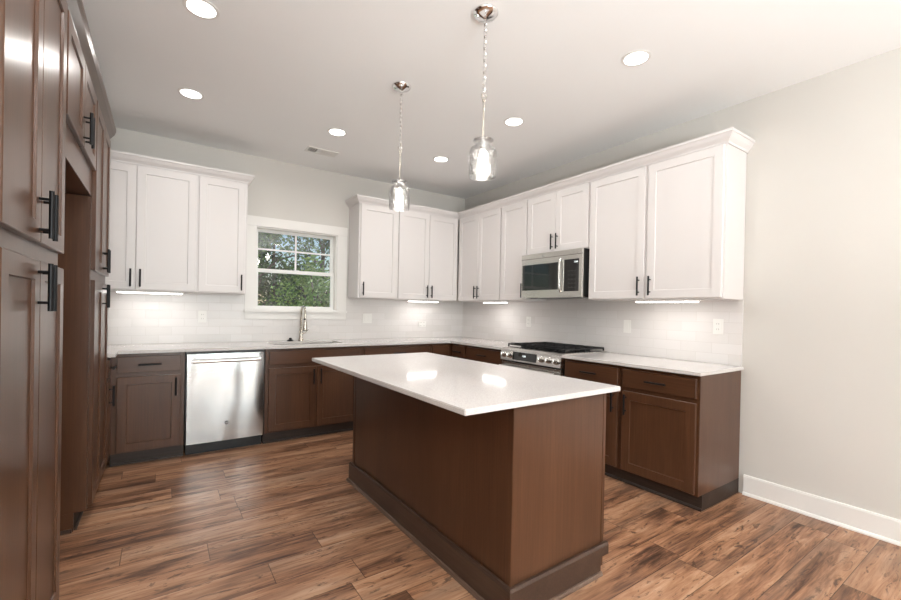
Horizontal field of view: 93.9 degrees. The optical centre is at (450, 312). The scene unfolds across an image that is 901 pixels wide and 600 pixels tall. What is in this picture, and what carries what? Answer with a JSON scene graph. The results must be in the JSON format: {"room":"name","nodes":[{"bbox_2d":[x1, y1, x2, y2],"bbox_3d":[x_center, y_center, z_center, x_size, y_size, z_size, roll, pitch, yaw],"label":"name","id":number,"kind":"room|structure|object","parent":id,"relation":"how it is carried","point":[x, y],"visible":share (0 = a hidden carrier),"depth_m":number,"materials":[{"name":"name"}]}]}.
{"room":"kitchen","nodes":[
{"label":"kitchen","id":0,"kind":"room"},
{"bbox_2d":[108,128,464,378],"bbox_3d":[-1.693,-0.198,4.706,4.630,2.838,0.140,1,0,-34],"label":"wall","id":1,"kind":"structure","parent":0,"point":[278,189],"depth_m":4.55,"materials":[{"name":"paint"}]},
{"bbox_2d":[105,161,197,292],"bbox_3d":[-2.732,-0.726,3.676,0.878,1.072,0.362,1,0,-34],"label":"upper cabinet","id":2,"kind":"object","parent":1,"relation":"attached to","point":[153,220],"visible":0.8,"depth_m":3.62,"materials":[{"name":"white paint"}]},
{"bbox_2d":[115,290,183,294],"bbox_3d":[-2.639,-0.176,3.707,0.494,0.024,0.044,1,0,-34],"label":"light","id":3,"kind":"object","parent":2,"relation":"attached to","point":[117,291],"visible":0.99,"depth_m":3.69,"materials":[{"name":"white plastic"}]},
{"bbox_2d":[110,149,254,185],"bbox_3d":[-2.614,-1.286,3.750,1.541,0.079,0.361,1,0,-34],"label":"crown molding","id":4,"kind":"structure","parent":2,"relation":"attached to","point":[118,156],"depth_m":3.71,"materials":[{"name":"white paint"}]},
{"bbox_2d":[198,311,206,321],"bbox_3d":[-2.422,0.040,4.111,0.072,0.116,0.009,1,0,-34],"label":"wall outlet","id":5,"kind":"object","parent":1,"relation":"attached to","point":[202,315],"visible":1,"depth_m":4.11,"materials":[{"name":"white plastic"}]},
{"bbox_2d":[195,176,247,294],"bbox_3d":[-2.200,-0.717,4.040,0.412,1.072,0.362,1,0,-34],"label":"upper cabinet","id":6,"kind":"object","parent":1,"relation":"attached to","point":[222,204],"visible":0.91,"depth_m":3.92,"materials":[{"name":"white paint"}]},
{"bbox_2d":[108,290,462,344],"bbox_3d":[-1.656,0.067,4.646,4.430,0.482,0.008,1,0,-34],"label":"backsplash","id":7,"kind":"structure","parent":1,"relation":"attached to","point":[133,318],"depth_m":4.30,"materials":[{"name":"tile"}]},
{"bbox_2d":[244,215,347,319],"bbox_3d":[-1.695,-0.459,4.671,1.090,1.070,0.184,1,0,-34],"label":"window","id":8,"kind":"structure","parent":1,"relation":"in","point":[337,236],"depth_m":4.66,"materials":[{"name":"white paint"}]},
{"bbox_2d":[363,314,371,322],"bbox_3d":[-1.003,0.073,5.082,0.118,0.116,0.010,1,0,-34],"label":"wall switch","id":9,"kind":"object","parent":1,"relation":"attached to","point":[367,318],"visible":1,"depth_m":5.08,"materials":[{"name":"white plastic"}]},
{"bbox_2d":[348,203,397,298],"bbox_3d":[-0.895,-0.697,4.933,0.485,1.072,0.362,1,0,-34],"label":"upper cabinet","id":10,"kind":"object","parent":1,"relation":"attached to","point":[373,229],"visible":1,"depth_m":4.81,"materials":[{"name":"white paint"}]},
{"bbox_2d":[418,321,425,326],"bbox_3d":[-0.369,0.153,5.518,0.112,0.070,0.009,1,0,-34],"label":"wall outlet","id":11,"kind":"object","parent":1,"relation":"attached to","point":[421,323],"visible":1,"depth_m":5.52,"materials":[{"name":"white plastic"}]},
{"bbox_2d":[387,209,457,300],"bbox_3d":[-0.341,-0.688,5.312,0.859,1.072,0.362,1,0,-34],"label":"upper cabinet","id":12,"kind":"object","parent":1,"relation":"attached to","point":[427,252],"visible":0.96,"depth_m":5.17,"materials":[{"name":"white paint"}]},
{"bbox_2d":[407,300,438,302],"bbox_3d":[-0.337,-0.139,5.283,0.444,0.024,0.044,1,0,-34],"label":"light","id":13,"kind":"object","parent":12,"relation":"attached to","point":[407,300],"visible":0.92,"depth_m":5.25,"materials":[{"name":"white plastic"}]},
{"bbox_2d":[59,430,900,599],"bbox_3d":[0.746,1.330,1.108,4.630,0.080,8.800,1,0,-34],"label":"floor","id":14,"kind":"structure","parent":0,"point":[280,520],"depth_m":2.31,"materials":[{"name":"brown wood"}]},
{"bbox_2d":[0,0,67,599],"bbox_3d":[-1.546,0.010,1.162,0.670,2.468,0.800,1,0,-34],"label":"pantry cabinet","id":15,"kind":"object","parent":14,"relation":"on","point":[33,33],"visible":1,"depth_m":1.27,"materials":[{"name":"brown wood"}]},
{"bbox_2d":[66,0,115,138],"bbox_3d":[-1.982,-1.269,1.819,0.659,0.100,2.596,1,0,-34],"label":"crown molding","id":16,"kind":"structure","parent":15,"relation":"attached to","point":[75,7],"depth_m":2.09,"materials":[{"name":"brown wood"}]},
{"bbox_2d":[58,101,110,534],"bbox_3d":[-2.486,-0.017,2.535,0.670,2.468,0.792,1,0,-34],"label":"pantry cabinet","id":17,"kind":"object","parent":14,"relation":"on","point":[85,261],"visible":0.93,"depth_m":2.37,"materials":[{"name":"brown wood"}]},
{"bbox_2d":[106,357,116,463],"bbox_3d":[-2.797,0.764,2.983,0.666,0.888,0.262,1,0,-34],"label":"base cabinet","id":18,"kind":"object","parent":14,"relation":"on","point":[109,367],"visible":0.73,"depth_m":3.09,"materials":[{"name":"brown wood"}]},
{"bbox_2d":[110,352,184,466],"bbox_3d":[-2.587,0.765,3.618,0.486,0.888,0.656,1,0,-34],"label":"base cabinet","id":19,"kind":"object","parent":14,"relation":"on","point":[147,415],"visible":0.88,"depth_m":3.38,"materials":[{"name":"brown wood"}]},
{"bbox_2d":[184,349,264,454],"bbox_3d":[-2.110,0.776,3.907,0.614,0.881,0.678,1,0,-34],"label":"dishwasher","id":20,"kind":"object","parent":14,"relation":"on","point":[224,390],"visible":1,"depth_m":3.67,"materials":[{"name":"silver metal"}]},
{"bbox_2d":[261,346,361,443],"bbox_3d":[-1.479,0.782,4.376,0.944,0.888,0.656,1,0,-34],"label":"base cabinet","id":21,"kind":"object","parent":14,"relation":"on","point":[303,397],"visible":0.73,"depth_m":4.08,"materials":[{"name":"brown wood"}]},
{"bbox_2d":[107,337,517,357],"bbox_3d":[-1.222,0.332,4.001,4.420,0.024,1.555,1,0,-34],"label":"countertop","id":22,"kind":"structure","parent":21,"relation":"on","point":[113,350],"depth_m":4.16,"materials":[{"name":"white stone"}]},
{"bbox_2d":[273,343,322,344],"bbox_3d":[-1.509,0.456,4.378,0.704,0.238,0.384,1,0,-34],"label":"sink","id":23,"kind":"object","parent":22,"relation":"in","point":[298,343],"visible":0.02,"depth_m":4.53,"materials":[{"name":"silver metal"}]},
{"bbox_2d":[298,305,308,340],"bbox_3d":[-1.562,0.117,4.536,0.106,0.386,0.201,1,0,-34],"label":"faucet","id":24,"kind":"object","parent":22,"relation":"on","point":[305,329],"visible":1,"depth_m":4.56,"materials":[{"name":"silver metal"}]},
{"bbox_2d":[362,344,429,354],"bbox_3d":[-0.742,0.794,4.881,0.838,0.888,0.656,1,0,-34],"label":"base cabinet","id":25,"kind":"object","parent":14,"relation":"on","point":[406,348],"visible":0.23,"depth_m":4.61,"materials":[{"name":"brown wood"}]},
{"bbox_2d":[430,343,452,356],"bbox_3d":[-0.027,0.806,5.371,0.892,0.888,0.656,1,0,-34],"label":"base cabinet","id":26,"kind":"object","parent":14,"relation":"on","point":[445,349],"visible":0.1,"depth_m":4.96,"materials":[{"name":"brown wood"}]},
{"bbox_2d":[452,343,466,358],"bbox_3d":[0.324,0.814,5.060,0.656,0.888,0.280,1,0,-34],"label":"base cabinet","id":27,"kind":"object","parent":14,"relation":"on","point":[458,350],"visible":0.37,"depth_m":4.87,"materials":[{"name":"brown wood"}]},
{"bbox_2d":[346,376,608,599],"bbox_3d":[0.036,0.822,2.619,0.725,0.888,1.755,1,0,-35],"label":"kitchen island","id":28,"kind":"object","parent":14,"relation":"on","point":[509,503],"visible":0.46,"depth_m":1.98,"materials":[{"name":"brown wood"}]},
{"bbox_2d":[312,352,619,415],"bbox_3d":[-0.076,0.363,2.591,0.984,0.024,1.844,1,0,-35],"label":"island countertop","id":29,"kind":"structure","parent":28,"relation":"on","point":[465,387],"depth_m":2.18,"materials":[{"name":"white stone"}]},
{"bbox_2d":[466,345,503,364],"bbox_3d":[0.582,0.822,4.683,0.656,0.888,0.631,1,0,-34],"label":"base cabinet","id":30,"kind":"object","parent":14,"relation":"on","point":[481,354],"visible":0.19,"depth_m":4.50,"materials":[{"name":"brown wood"}]},
{"bbox_2d":[499,342,606,375],"bbox_3d":[0.960,0.798,4.087,0.696,0.958,0.770,1,0,-34],"label":"range","id":31,"kind":"object","parent":14,"relation":"on","point":[544,357],"visible":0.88,"depth_m":3.90,"materials":[{"name":"silver metal"}]},
{"bbox_2d":[507,346,606,354],"bbox_3d":[1.004,0.369,4.109,0.610,0.027,0.770,1,0,-34],"label":"cooktop","id":32,"kind":"object","parent":31,"relation":"in","point":[523,349],"depth_m":3.90,"materials":[{"name":"black metal"}]},
{"bbox_2d":[565,358,623,481],"bbox_3d":[1.353,0.843,3.555,0.656,0.888,0.542,1,0,-34],"label":"base cabinet","id":33,"kind":"object","parent":14,"relation":"on","point":[610,374],"visible":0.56,"depth_m":3.25,"materials":[{"name":"brown wood"}]},
{"bbox_2d":[620,366,740,511],"bbox_3d":[1.667,0.852,3.098,0.656,0.888,0.563,1,0,-34],"label":"base cabinet","id":34,"kind":"object","parent":14,"relation":"on","point":[680,435],"visible":0.92,"depth_m":2.89,"materials":[{"name":"brown wood"}]},
{"bbox_2d":[562,352,743,375],"bbox_3d":[1.535,0.391,3.319,0.640,0.024,1.123,1,0,-34],"label":"countertop","id":35,"kind":"structure","parent":34,"relation":"on","point":[693,368],"depth_m":3.14,"materials":[{"name":"white stone"}]},
{"bbox_2d":[82,0,900,198],"bbox_3d":[0.804,-1.598,1.092,4.630,0.100,8.800,1,0,-34],"label":"ceiling","id":36,"kind":"structure","parent":0,"point":[272,76],"depth_m":2.71,"materials":[{"name":"paint"}]},
{"bbox_2d":[177,88,203,99],"bbox_3d":[-1.911,-1.609,3.102,0.168,0.005,0.168,1,0,-34],"label":"recessed light","id":37,"kind":"object","parent":36,"relation":"in","point":[190,93],"visible":1,"depth_m":3.09,"materials":[{"name":"white plastic"}]},
{"bbox_2d":[182,0,219,19],"bbox_3d":[-1.306,-1.592,2.208,0.168,0.005,0.168,1,0,-34],"label":"recessed light","id":38,"kind":"object","parent":36,"relation":"in","point":[204,9],"visible":1,"depth_m":2.21,"materials":[{"name":"white plastic"}]},
{"bbox_2d":[304,146,338,157],"bbox_3d":[-1.286,-1.603,4.206,0.300,0.005,0.150,1,0,-34],"label":"ceiling vent","id":39,"kind":"object","parent":36,"relation":"in","point":[311,149],"visible":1,"depth_m":4.20,"materials":[{"name":"white plastic"}]},
{"bbox_2d":[327,128,346,135],"bbox_3d":[-1.004,-1.595,3.729,0.168,0.005,0.168,1,0,-34],"label":"recessed light","id":40,"kind":"object","parent":36,"relation":"in","point":[333,131],"visible":1,"depth_m":3.73,"materials":[{"name":"white plastic"}]},
{"bbox_2d":[389,81,410,210],"bbox_3d":[-0.351,-1.152,2.946,0.146,0.856,0.146,1,0,-34],"label":"pendant light","id":41,"kind":"object","parent":36,"relation":"hanging from","point":[402,87],"visible":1,"depth_m":2.93,"materials":[{"name":"clear glass"}]},
{"bbox_2d":[433,156,448,161],"bbox_3d":[-0.099,-1.581,4.348,0.168,0.005,0.168,1,0,-34],"label":"recessed light","id":42,"kind":"object","parent":36,"relation":"in","point":[437,158],"visible":1,"depth_m":4.34,"materials":[{"name":"white plastic"}]},
{"bbox_2d":[469,3,498,179],"bbox_3d":[0.175,-1.137,2.203,0.146,0.856,0.146,1,0,-34],"label":"pendant light","id":43,"kind":"object","parent":36,"relation":"hanging from","point":[485,13],"visible":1,"depth_m":2.19,"materials":[{"name":"clear glass"}]},
{"bbox_2d":[479,140,486,150],"bbox_3d":[0.170,-0.880,2.204,0.040,0.063,0.040,1,0,-34],"label":"socket","id":44,"kind":"object","parent":43,"relation":"attached to","point":[483,148],"depth_m":2.19,"materials":[{"name":"silver metal"}]},
{"bbox_2d":[504,117,523,125],"bbox_3d":[0.521,-1.563,3.455,0.168,0.005,0.168,1,0,-34],"label":"recessed light","id":45,"kind":"object","parent":36,"relation":"in","point":[512,121],"visible":1,"depth_m":3.44,"materials":[{"name":"white plastic"}]},
{"bbox_2d":[621,50,650,66],"bbox_3d":[1.130,-1.546,2.565,0.168,0.005,0.168,1,0,-34],"label":"recessed light","id":46,"kind":"object","parent":36,"relation":"in","point":[637,57],"visible":1,"depth_m":2.56,"materials":[{"name":"white plastic"}]},
{"bbox_2d":[465,47,900,519],"bbox_3d":[2.672,-0.099,2.338,0.100,2.838,8.700,1,0,-34],"label":"wall","id":47,"kind":"structure","parent":0,"point":[820,402],"depth_m":2.69,"materials":[{"name":"paint"}]},
{"bbox_2d":[458,208,517,301],"bbox_3d":[0.452,-0.671,5.178,0.362,1.072,0.819,1,0,-34],"label":"upper cabinet","id":48,"kind":"object","parent":47,"relation":"attached to","point":[480,235],"visible":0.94,"depth_m":5.05,"materials":[{"name":"white paint"}]},
{"bbox_2d":[483,301,508,302],"bbox_3d":[0.529,-0.120,4.991,0.044,0.024,0.424,1,0,-34],"label":"light","id":49,"kind":"object","parent":48,"relation":"attached to","point":[483,301],"visible":1,"depth_m":4.95,"materials":[{"name":"white plastic"}]},
{"bbox_2d":[345,127,754,219],"bbox_3d":[0.695,-1.224,4.316,3.901,0.079,1.318,1,0,32],"label":"crown molding","id":50,"kind":"structure","parent":48,"relation":"attached to","point":[736,138],"depth_m":3.71,"materials":[{"name":"white paint"}]},
{"bbox_2d":[500,200,546,301],"bbox_3d":[0.799,-0.662,4.670,0.362,1.072,0.412,1,0,-34],"label":"upper cabinet","id":51,"kind":"object","parent":47,"relation":"attached to","point":[514,240],"visible":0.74,"depth_m":4.59,"materials":[{"name":"white paint"}]},
{"bbox_2d":[526,317,530,326],"bbox_3d":[0.893,0.106,4.821,0.009,0.116,0.072,1,0,-34],"label":"wall outlet","id":52,"kind":"object","parent":47,"relation":"attached to","point":[528,319],"visible":1,"depth_m":4.82,"materials":[{"name":"white plastic"}]},
{"bbox_2d":[527,182,590,254],"bbox_3d":[1.141,-0.885,4.177,0.362,0.606,0.780,1,0,-34],"label":"upper cabinet","id":53,"kind":"object","parent":47,"relation":"attached to","point":[560,220],"visible":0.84,"depth_m":4.04,"materials":[{"name":"white paint"}]},
{"bbox_2d":[521,248,589,298],"bbox_3d":[1.095,-0.357,4.157,0.424,0.444,0.766,1,0,-34],"label":"microwave","id":54,"kind":"object","parent":53,"relation":"attached to","point":[564,274],"visible":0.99,"depth_m":3.99,"materials":[{"name":"silver metal"}]},
{"bbox_2d":[462,297,743,365],"bbox_3d":[1.143,0.111,4.471,0.008,0.506,3.444,1,0,-34],"label":"backsplash","id":55,"kind":"structure","parent":47,"relation":"attached to","point":[679,331],"depth_m":3.84,"materials":[{"name":"tile"}]},
{"bbox_2d":[588,166,648,300],"bbox_3d":[1.509,-0.642,3.633,0.362,1.072,0.542,1,0,-34],"label":"upper cabinet","id":56,"kind":"object","parent":47,"relation":"attached to","point":[619,202],"visible":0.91,"depth_m":3.53,"materials":[{"name":"white paint"}]},
{"bbox_2d":[623,320,630,332],"bbox_3d":[1.593,0.126,3.797,0.010,0.116,0.072,1,0,-34],"label":"wall switch","id":57,"kind":"object","parent":47,"relation":"attached to","point":[627,323],"visible":1,"depth_m":3.79,"materials":[{"name":"white plastic"}]},
{"bbox_2d":[646,143,746,299],"bbox_3d":[1.822,-0.633,3.176,0.362,1.072,0.565,1,0,-34],"label":"upper cabinet","id":58,"kind":"object","parent":47,"relation":"attached to","point":[697,200],"visible":0.95,"depth_m":3.02,"materials":[{"name":"white paint"}]},
{"bbox_2d":[634,299,700,302],"bbox_3d":[1.686,-0.088,3.300,0.044,0.024,0.504,1,0,-34],"label":"light","id":59,"kind":"object","parent":58,"relation":"attached to","point":[673,300],"visible":0.98,"depth_m":3.24,"materials":[{"name":"white plastic"}]},
{"bbox_2d":[713,319,723,334],"bbox_3d":[2.018,0.107,3.177,0.009,0.116,0.072,1,0,-34],"label":"wall outlet","id":60,"kind":"object","parent":47,"relation":"attached to","point":[717,323],"visible":1,"depth_m":3.17,"materials":[{"name":"white plastic"}]},
{"bbox_2d":[742,474,900,545],"bbox_3d":[3.548,1.276,0.914,0.027,0.140,5.118,1,0,-34],"label":"baseboard","id":61,"kind":"structure","parent":47,"relation":"attached to","point":[869,523],"depth_m":2.64,"materials":[{"name":"white paint"}]},
{"label":"outside","id":62,"kind":"structure","parent":0,"visible":0},
{"bbox_3d":[-12.775,1.940,33.616,70.000,0.200,59.700,1,0,-34],"label":"ground","id":63,"kind":"structure","parent":62,"visible":0},
{"bbox_2d":[258,237,289,305],"bbox_3d":[-7.519,-1.343,14.456,4.007,6.794,3.996,1,0,-34],"label":"leafy tree","id":64,"kind":"object","parent":63,"relation":"on","point":[267,255],"visible":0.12,"depth_m":15.16,"materials":[{"name":"green plant"}]},
{"bbox_2d":[258,238,317,305],"bbox_3d":[-8.869,-1.601,20.476,4.976,7.187,5.095,1,0,32],"label":"leafy tree","id":65,"kind":"object","parent":63,"relation":"on","point":[276,285],"visible":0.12,"depth_m":20.17,"materials":[{"name":"green plant"}]},
{"bbox_2d":[258,232,320,305],"bbox_3d":[-5.045,-0.362,10.367,3.655,4.979,2.082,1,0,16],"label":"leafy tree","id":66,"kind":"object","parent":63,"relation":"on","point":[262,237],"visible":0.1,"depth_m":10.27,"materials":[{"name":"green plant"}]},
{"bbox_2d":[269,254,329,306],"bbox_3d":[-2.890,0.421,9.338,2.249,3.518,1.972,1,0,-34],"label":"leafy tree","id":67,"kind":"object","parent":63,"relation":"on","point":[314,298],"visible":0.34,"depth_m":8.97,"materials":[{"name":"green plant"}]},
{"bbox_2d":[274,236,329,306],"bbox_3d":[-4.136,-0.643,13.446,4.394,5.542,3.435,1,0,39],"label":"leafy tree","id":68,"kind":"object","parent":63,"relation":"on","point":[322,242],"visible":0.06,"depth_m":13.37,"materials":[{"name":"green plant"}]},
{"bbox_3d":[-1.066,-0.158,-0.221,0.100,2.838,8.700,1,0,-34],"label":"wall","id":69,"kind":"structure","parent":0,"visible":0},
{"bbox_2d":[65,10,96,195],"bbox_3d":[-2.008,-0.946,1.858,0.670,0.583,0.896,1,0,-34],"label":"upper cabinet","id":70,"kind":"object","parent":69,"relation":"attached to","point":[81,99],"visible":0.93,"depth_m":1.97,"materials":[{"name":"brown wood"}]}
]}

